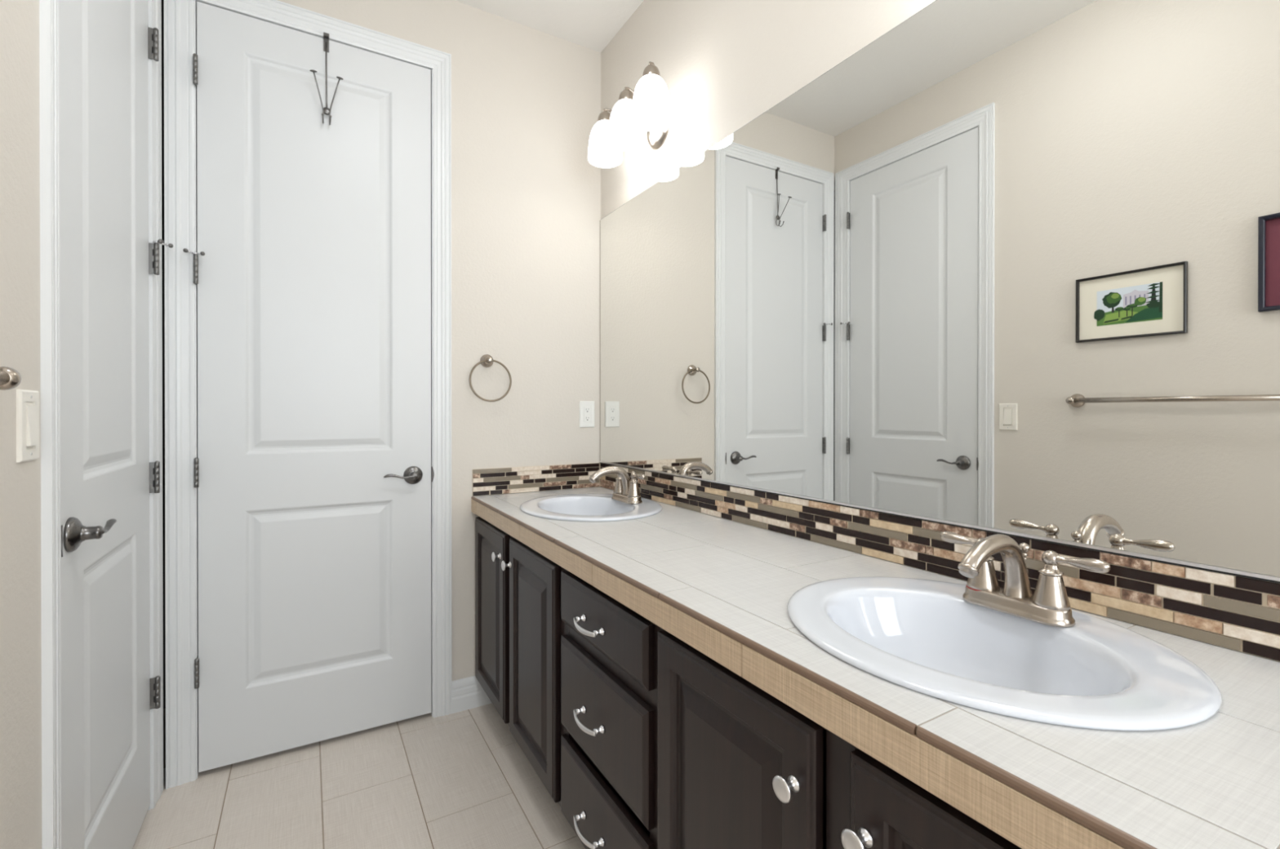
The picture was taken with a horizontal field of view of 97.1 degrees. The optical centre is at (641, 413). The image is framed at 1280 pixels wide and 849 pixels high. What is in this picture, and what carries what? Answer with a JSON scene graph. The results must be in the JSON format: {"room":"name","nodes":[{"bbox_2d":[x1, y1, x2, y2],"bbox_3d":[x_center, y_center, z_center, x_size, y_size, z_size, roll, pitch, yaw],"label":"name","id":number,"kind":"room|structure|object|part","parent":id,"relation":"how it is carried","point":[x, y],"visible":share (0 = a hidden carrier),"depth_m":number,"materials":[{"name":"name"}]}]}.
{"room":"bathroom","nodes":[
{"label":"bathroom","id":0,"kind":"room"},
{"bbox_2d":[0,0,42,848],"bbox_3d":[-0.540,-0.211,0.020,0.120,2.738,3.900,0,0,-31],"label":"wall","id":1,"kind":"structure","parent":0,"point":[20,596],"depth_m":0.90,"materials":[{"name":"beige paint"}]},
{"bbox_2d":[0,366,21,390],"bbox_3d":[-0.685,-0.044,0.456,0.073,0.054,0.664,0,0,-31],"label":"towel bar","id":2,"kind":"object","parent":1,"relation":"attached to","point":[10,378],"visible":1,"depth_m":0.72,"materials":[{"name":"silver metal"}]},
{"bbox_2d":[15,389,39,462],"bbox_3d":[-0.996,0.020,0.922,0.010,0.115,0.073,0,0,-31],"label":"light switch","id":3,"kind":"object","parent":1,"relation":"attached to","point":[27,402],"visible":1,"depth_m":0.91,"materials":[{"name":"white plastic"}]},
{"bbox_2d":[59,0,173,848],"bbox_3d":[-1.277,-0.077,1.323,0.170,2.460,0.744,0,0,-31],"label":"door","id":4,"kind":"structure","parent":1,"relation":"in","point":[108,258],"depth_m":1.30,"materials":[{"name":"white paint"}]},
{"bbox_3d":[-1.060,0.234,1.032,0.007,0.058,0.008,0,0,-31],"label":"strike plate","id":5,"kind":"part","parent":4,"relation":"part of","materials":[{"name":"silver metal"}]},
{"bbox_3d":[-1.093,0.231,1.152,0.024,0.020,0.106,0,0,-31],"label":"lever","id":6,"kind":"part","parent":4,"relation":"part of","materials":[{"name":"silver metal"}]},
{"bbox_2d":[132,702,584,848],"bbox_3d":[-0.011,1.206,0.615,1.631,0.100,4.620,0,0,-31],"label":"floor","id":7,"kind":"structure","parent":0,"point":[461,780],"depth_m":1.70,"materials":[{"name":"beige tile"}]},
{"bbox_2d":[475,516,564,806],"bbox_3d":[-0.213,0.769,1.984,0.578,0.764,0.854,0,0,-31],"label":"base cabinet","id":8,"kind":"object","parent":7,"relation":"on","point":[519,626],"visible":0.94,"depth_m":1.73,"materials":[{"name":"brown wood"}]},
{"bbox_3d":[-0.545,0.721,2.050,0.019,0.628,0.380,0,0,-31],"label":"door","id":9,"kind":"part","parent":8,"relation":"part of","materials":[{"name":"brown wood"}]},
{"bbox_3d":[-0.488,0.483,1.906,0.027,0.032,0.032,0,0,-31],"label":"knob","id":10,"kind":"part","parent":8,"relation":"part of","materials":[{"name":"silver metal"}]},
{"bbox_3d":[-0.432,0.488,1.812,0.027,0.032,0.032,0,0,-31],"label":"knob","id":11,"kind":"part","parent":8,"relation":"part of","materials":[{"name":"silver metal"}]},
{"bbox_3d":[-0.324,0.722,1.674,0.019,0.628,0.392,0,0,-31],"label":"door","id":12,"kind":"part","parent":8,"relation":"part of","materials":[{"name":"brown wood"}]},
{"bbox_2d":[560,568,659,848],"bbox_3d":[0.120,0.771,1.410,0.588,0.764,0.472,0,0,-31],"label":"drawers","id":13,"kind":"object","parent":7,"relation":"on","point":[609,651],"visible":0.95,"depth_m":1.24,"materials":[{"name":"brown wood"}]},
{"bbox_3d":[-0.124,0.947,1.282,0.037,0.020,0.115,0,0,-31],"label":"pull handle","id":14,"kind":"part","parent":13,"relation":"part of","materials":[{"name":"silver metal"}]},
{"bbox_3d":[-0.124,0.698,1.281,0.037,0.020,0.115,0,0,-31],"label":"pull handle","id":15,"kind":"part","parent":13,"relation":"part of","materials":[{"name":"silver metal"}]},
{"bbox_3d":[-0.124,0.482,1.280,0.037,0.020,0.115,0,0,-31],"label":"pull handle","id":16,"kind":"part","parent":13,"relation":"part of","materials":[{"name":"silver metal"}]},
{"bbox_3d":[-0.094,0.938,1.285,0.019,0.200,0.435,0,0,-31],"label":"drawer","id":17,"kind":"part","parent":13,"relation":"part of","materials":[{"name":"brown wood"}]},
{"bbox_3d":[-0.093,0.693,1.284,0.019,0.231,0.435,0,0,-31],"label":"drawer","id":18,"kind":"part","parent":13,"relation":"part of","materials":[{"name":"brown wood"}]},
{"bbox_3d":[-0.093,0.474,1.284,0.019,0.126,0.435,0,0,-31],"label":"drawer","id":19,"kind":"part","parent":13,"relation":"part of","materials":[{"name":"brown wood"}]},
{"bbox_2d":[657,626,1022,848],"bbox_3d":[0.475,0.773,0.818,0.578,0.764,0.908,0,0,-31],"label":"base cabinet","id":20,"kind":"object","parent":7,"relation":"on","point":[739,767],"visible":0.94,"depth_m":0.82,"materials":[{"name":"brown wood"}]},
{"bbox_3d":[0.132,0.725,0.902,0.019,0.628,0.384,0,0,-31],"label":"door","id":21,"kind":"part","parent":20,"relation":"part of","materials":[{"name":"brown wood"}]},
{"bbox_3d":[0.194,0.496,0.751,0.027,0.032,0.032,0,0,-31],"label":"knob","id":22,"kind":"part","parent":20,"relation":"part of","materials":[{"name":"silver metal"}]},
{"bbox_3d":[0.251,0.496,0.654,0.027,0.032,0.032,0,0,-31],"label":"knob","id":23,"kind":"part","parent":20,"relation":"part of","materials":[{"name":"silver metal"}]},
{"bbox_2d":[471,486,1279,848],"bbox_3d":[0.147,0.358,1.393,0.565,0.060,2.234,0,0,-31],"label":"countertop","id":24,"kind":"structure","parent":20,"relation":"on","point":[724,588],"depth_m":0.65,"materials":[{"name":"tile"}]},
{"bbox_2d":[520,493,662,521],"bbox_3d":[-0.175,0.386,1.967,0.476,0.140,0.546,0,0,-31],"label":"sink","id":25,"kind":"object","parent":24,"relation":"in","point":[566,507],"visible":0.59,"depth_m":2.05,"materials":[{"name":"white ceramic"}]},
{"bbox_2d":[589,466,645,504],"bbox_3d":[-0.069,0.252,2.042,0.200,0.129,0.201,0,0,9],"label":"faucet","id":26,"kind":"object","parent":24,"relation":"on","point":[626,491],"visible":1,"depth_m":1.99,"materials":[{"name":"silver metal"}]},
{"bbox_3d":[-0.101,0.243,2.011,0.175,0.112,0.042,0,0,-31],"label":"spout","id":27,"kind":"part","parent":26,"relation":"part of","materials":[{"name":"silver metal"}]},
{"bbox_3d":[-0.052,0.304,2.040,0.061,0.025,0.163,0,0,-31],"label":"plate","id":28,"kind":"part","parent":26,"relation":"part of","materials":[{"name":"silver metal"}]},
{"bbox_3d":[-0.010,0.221,1.968,0.024,0.024,0.088,0,0,-31],"label":"lever","id":29,"kind":"part","parent":26,"relation":"part of","materials":[{"name":"silver metal"}]},
{"bbox_2d":[786,576,1221,731],"bbox_3d":[0.484,0.390,0.850,0.476,0.140,0.546,0,0,-31],"label":"sink","id":30,"kind":"object","parent":24,"relation":"in","point":[919,635],"visible":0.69,"depth_m":0.83,"materials":[{"name":"white ceramic"}]},
{"bbox_2d":[939,531,1110,627],"bbox_3d":[0.592,0.256,0.923,0.200,0.129,0.201,0,0,9],"label":"faucet","id":31,"kind":"object","parent":24,"relation":"on","point":[1049,605],"visible":1,"depth_m":0.88,"materials":[{"name":"silver metal"}]},
{"bbox_3d":[0.567,0.225,0.991,0.024,0.024,0.088,0,0,-31],"label":"lever","id":32,"kind":"part","parent":31,"relation":"part of","materials":[{"name":"silver metal"}]},
{"bbox_3d":[0.560,0.247,0.891,0.175,0.112,0.042,0,0,-31],"label":"spout","id":33,"kind":"part","parent":31,"relation":"part of","materials":[{"name":"silver metal"}]},
{"bbox_3d":[0.609,0.308,0.920,0.061,0.025,0.163,0,0,-31],"label":"plate","id":34,"kind":"part","parent":31,"relation":"part of","materials":[{"name":"silver metal"}]},
{"bbox_3d":[0.633,0.257,0.934,0.016,0.086,0.016,0,0,-31],"label":"lift rod","id":35,"kind":"part","parent":31,"relation":"part of","materials":[{"name":"silver metal"}]},
{"bbox_3d":[0.651,0.225,0.849,0.024,0.024,0.088,0,0,-31],"label":"lever","id":36,"kind":"part","parent":31,"relation":"part of","materials":[{"name":"silver metal"}]},
{"bbox_3d":[0.355,0.726,0.524,0.019,0.628,0.384,0,0,-31],"label":"door","id":37,"kind":"part","parent":20,"relation":"part of","materials":[{"name":"brown wood"}]},
{"bbox_2d":[277,0,600,680],"bbox_3d":[-0.859,-0.219,2.165,1.751,2.738,0.120,0,0,-31],"label":"wall","id":38,"kind":"structure","parent":0,"point":[526,101],"depth_m":2.29,"materials":[{"name":"beige paint"}]},
{"bbox_2d":[39,0,451,848],"bbox_3d":[-0.881,-0.107,1.571,0.868,2.518,0.882,0,0,-31],"label":"door frame","id":39,"kind":"structure","parent":38,"relation":"attached to","point":[179,15],"depth_m":1.74,"materials":[{"name":"white paint"}]},
{"bbox_2d":[182,0,434,778],"bbox_3d":[-1.117,-0.079,1.982,0.744,2.460,0.170,0,0,-31],"label":"door","id":40,"kind":"structure","parent":38,"relation":"in","point":[313,473],"depth_m":1.93,"materials":[{"name":"white paint"}]},
{"bbox_2d":[310,31,343,124],"bbox_3d":[-1.081,-1.147,1.942,0.099,0.317,0.107,0,0,-31],"label":"hook","id":41,"kind":"object","parent":40,"relation":"attached to","point":[326,110],"visible":1,"depth_m":1.94,"materials":[{"name":"silver metal"}]},
{"bbox_3d":[-1.087,-1.067,1.909,0.024,0.155,0.070,0,0,8],"label":"hook arm","id":42,"kind":"part","parent":41,"relation":"part of","materials":[{"name":"silver metal"}]},
{"bbox_3d":[-1.084,-1.161,1.948,0.005,0.235,0.013,0,0,-37],"label":"rod","id":43,"kind":"part","parent":41,"relation":"part of","materials":[{"name":"silver metal"}]},
{"bbox_3d":[-1.048,-1.067,1.932,0.070,0.155,0.024,0,0,21],"label":"hook arm","id":44,"kind":"part","parent":41,"relation":"part of","materials":[{"name":"silver metal"}]},
{"bbox_3d":[-0.873,0.228,2.045,0.106,0.020,0.024,0,0,-31],"label":"lever","id":45,"kind":"part","parent":40,"relation":"part of","materials":[{"name":"silver metal"}]},
{"bbox_3d":[-0.786,0.231,2.134,0.008,0.058,0.007,0,0,-31],"label":"strike plate","id":46,"kind":"part","parent":40,"relation":"part of","materials":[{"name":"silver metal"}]},
{"bbox_2d":[451,675,491,713],"bbox_3d":[-0.649,1.091,2.216,0.184,0.119,0.014,0,0,-31],"label":"baseboard","id":47,"kind":"structure","parent":38,"relation":"attached to","point":[467,693],"depth_m":2.19,"materials":[{"name":"white paint"}]},
{"bbox_2d":[469,354,511,401],"bbox_3d":[-0.594,-0.138,2.220,0.166,0.189,0.055,0,0,-31],"label":"towel ring","id":48,"kind":"object","parent":38,"relation":"attached to","point":[486,360],"visible":1,"depth_m":2.22,"materials":[{"name":"silver metal"}]},
{"bbox_3d":[-0.598,-0.207,2.218,0.052,0.052,0.055,0,0,-31],"label":"mounting post","id":49,"kind":"part","parent":48,"relation":"part of","materials":[{"name":"silver metal"}]},
{"bbox_2d":[472,462,599,496],"bbox_3d":[-0.417,0.272,2.353,0.560,0.104,0.009,0,0,-31],"label":"tile backsplash","id":50,"kind":"structure","parent":38,"relation":"attached to","point":[486,482],"depth_m":2.33,"materials":[{"name":"multicoloured tile"}]},
{"bbox_2d":[579,400,594,427],"bbox_3d":[-0.235,0.004,2.461,0.071,0.114,0.007,0,0,-31],"label":"wall outlet","id":51,"kind":"object","parent":38,"relation":"attached to","point":[586,408],"visible":1,"depth_m":2.46,"materials":[{"name":"white plastic"}]},
{"bbox_2d":[583,406,591,422],"bbox_3d":[-0.234,0.004,2.459,0.033,0.066,0.002,0,0,-31],"label":"receptacle","id":52,"kind":"object","parent":51,"relation":"attached to","point":[587,410],"depth_m":2.46,"materials":[{"name":"white plastic"}]},
{"bbox_2d":[454,0,644,52],"bbox_3d":[0.163,-1.632,0.430,1.751,0.100,4.140,0,0,-31],"label":"ceiling","id":53,"kind":"structure","parent":0,"point":[592,24],"depth_m":2.26,"materials":[{"name":"white paint"}]},
{"bbox_2d":[600,0,936,218],"bbox_3d":[0.835,-0.214,0.900,0.120,2.738,4.020,0,0,-31],"label":"wall","id":54,"kind":"structure","parent":0,"point":[722,64],"depth_m":1.78,"materials":[{"name":"beige paint"}]},
{"bbox_2d":[587,61,671,168],"bbox_3d":[-0.021,-1.061,2.030,0.202,0.202,0.468,0,0,-31],"label":"vanity light","id":55,"kind":"object","parent":54,"relation":"attached to","point":[647,108],"visible":1,"depth_m":1.96,"materials":[{"name":"white glass"}]},
{"bbox_3d":[-0.137,-1.033,2.157,0.132,0.146,0.132,0,0,-31],"label":"lamp shade","id":56,"kind":"part","parent":55,"relation":"part of","materials":[{"name":"white glass"}]},
{"bbox_3d":[-0.051,-1.104,2.126,0.200,0.116,0.024,0,0,21],"label":"arm","id":57,"kind":"part","parent":55,"relation":"part of","materials":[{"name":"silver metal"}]},
{"bbox_3d":[-0.052,-1.032,2.012,0.132,0.146,0.132,0,0,-31],"label":"lamp shade","id":58,"kind":"part","parent":55,"relation":"part of","materials":[{"name":"white glass"}]},
{"bbox_3d":[-0.007,-1.104,2.038,0.128,0.115,0.008,0,0,-31],"label":"arm","id":59,"kind":"part","parent":55,"relation":"part of","materials":[{"name":"silver metal"}]},
{"bbox_3d":[0.034,-1.032,1.867,0.132,0.146,0.132,0,0,-31],"label":"lamp shade","id":60,"kind":"part","parent":55,"relation":"part of","materials":[{"name":"white glass"}]},
{"bbox_2d":[599,0,1279,583],"bbox_3d":[0.386,-0.312,1.532,0.010,1.070,2.235,0,0,-31],"label":"vanity mirror","id":61,"kind":"object","parent":54,"relation":"attached to","point":[1011,268],"visible":1,"depth_m":1.06,"materials":[{"name":"grey mirror"}]},
{"bbox_2d":[600,462,1279,661],"bbox_3d":[0.386,0.275,1.534,0.009,0.104,2.234,0,0,-31],"label":"tile backsplash","id":62,"kind":"structure","parent":54,"relation":"attached to","point":[1233,612],"depth_m":0.96,"materials":[{"name":"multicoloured tile"}]}
]}

